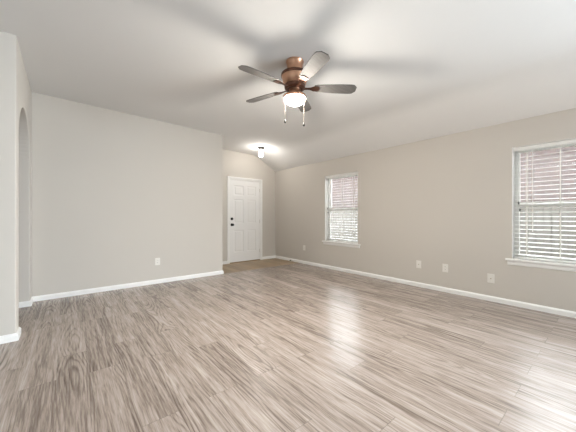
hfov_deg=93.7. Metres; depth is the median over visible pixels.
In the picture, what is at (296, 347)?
floor
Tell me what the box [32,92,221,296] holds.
wall
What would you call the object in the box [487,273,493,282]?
cable plate
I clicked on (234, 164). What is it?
wall
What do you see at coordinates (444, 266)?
wall outlet
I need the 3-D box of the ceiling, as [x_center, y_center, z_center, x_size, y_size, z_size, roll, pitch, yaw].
[0.061,-1.554,0.697,8.220,0.772,11.240,0,0,-39]
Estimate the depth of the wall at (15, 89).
2.51 m
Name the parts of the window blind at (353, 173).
ladder cord, rail, ladder cord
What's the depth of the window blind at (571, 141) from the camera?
3.31 m
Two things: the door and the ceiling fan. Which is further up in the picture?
the ceiling fan
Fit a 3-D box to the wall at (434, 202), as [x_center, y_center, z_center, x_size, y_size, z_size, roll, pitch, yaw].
[3.208,-0.035,3.286,0.170,2.390,11.240,0,0,-39]
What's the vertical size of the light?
0.224 m
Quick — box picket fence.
[331,200,575,258]
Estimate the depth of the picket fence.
5.43 m
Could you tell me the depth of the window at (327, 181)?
6.05 m
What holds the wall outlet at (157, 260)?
attached to the wall at (114, 193)
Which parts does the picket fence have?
post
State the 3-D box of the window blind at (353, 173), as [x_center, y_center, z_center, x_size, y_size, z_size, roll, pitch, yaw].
[1.143,-0.167,5.734,0.078,1.434,0.862,0,0,-39]
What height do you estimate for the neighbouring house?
4.600 m
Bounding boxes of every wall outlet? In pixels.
[155,258,159,264]
[442,264,447,271]
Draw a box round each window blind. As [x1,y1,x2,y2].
[326,172,357,242]
[513,139,575,263]
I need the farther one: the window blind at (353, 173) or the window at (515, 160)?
the window blind at (353, 173)
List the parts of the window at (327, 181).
sill, sash, sash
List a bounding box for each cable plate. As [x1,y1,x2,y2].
[416,260,420,267]
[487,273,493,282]
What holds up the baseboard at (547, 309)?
attached to the wall at (434, 202)
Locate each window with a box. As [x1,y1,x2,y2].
[322,171,360,247]
[505,138,575,271]
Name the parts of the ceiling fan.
blade, blade, lamp shade, blade, blade, blade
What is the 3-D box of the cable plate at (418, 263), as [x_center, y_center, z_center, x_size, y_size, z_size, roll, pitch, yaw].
[2.144,0.794,4.433,0.016,0.124,0.080,0,0,-39]
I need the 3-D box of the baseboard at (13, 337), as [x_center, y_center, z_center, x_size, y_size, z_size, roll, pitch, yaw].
[-3.797,1.125,1.593,3.158,0.070,0.209,0,0,-39]
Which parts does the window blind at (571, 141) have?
ladder cord, rail, ladder cord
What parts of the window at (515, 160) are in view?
sill, sash, sash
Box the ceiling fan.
[238,51,356,125]
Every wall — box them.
[0,31,31,335]
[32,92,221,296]
[222,149,274,260]
[275,108,575,311]
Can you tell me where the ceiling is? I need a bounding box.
[0,0,575,171]
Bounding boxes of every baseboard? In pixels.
[0,327,20,343]
[19,261,227,307]
[262,255,575,317]
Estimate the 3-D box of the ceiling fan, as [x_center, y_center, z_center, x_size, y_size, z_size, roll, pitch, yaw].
[0.031,-1.290,2.821,1.206,0.687,1.265,0,0,-39]
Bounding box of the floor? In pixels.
[0,258,575,431]
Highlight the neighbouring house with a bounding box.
[332,146,575,256]
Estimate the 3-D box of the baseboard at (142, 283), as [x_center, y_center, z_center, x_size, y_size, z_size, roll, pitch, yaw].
[-2.200,1.125,4.827,0.945,0.070,3.707,0,0,31]
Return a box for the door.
[227,176,261,263]
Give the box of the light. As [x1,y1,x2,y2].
[257,146,264,156]

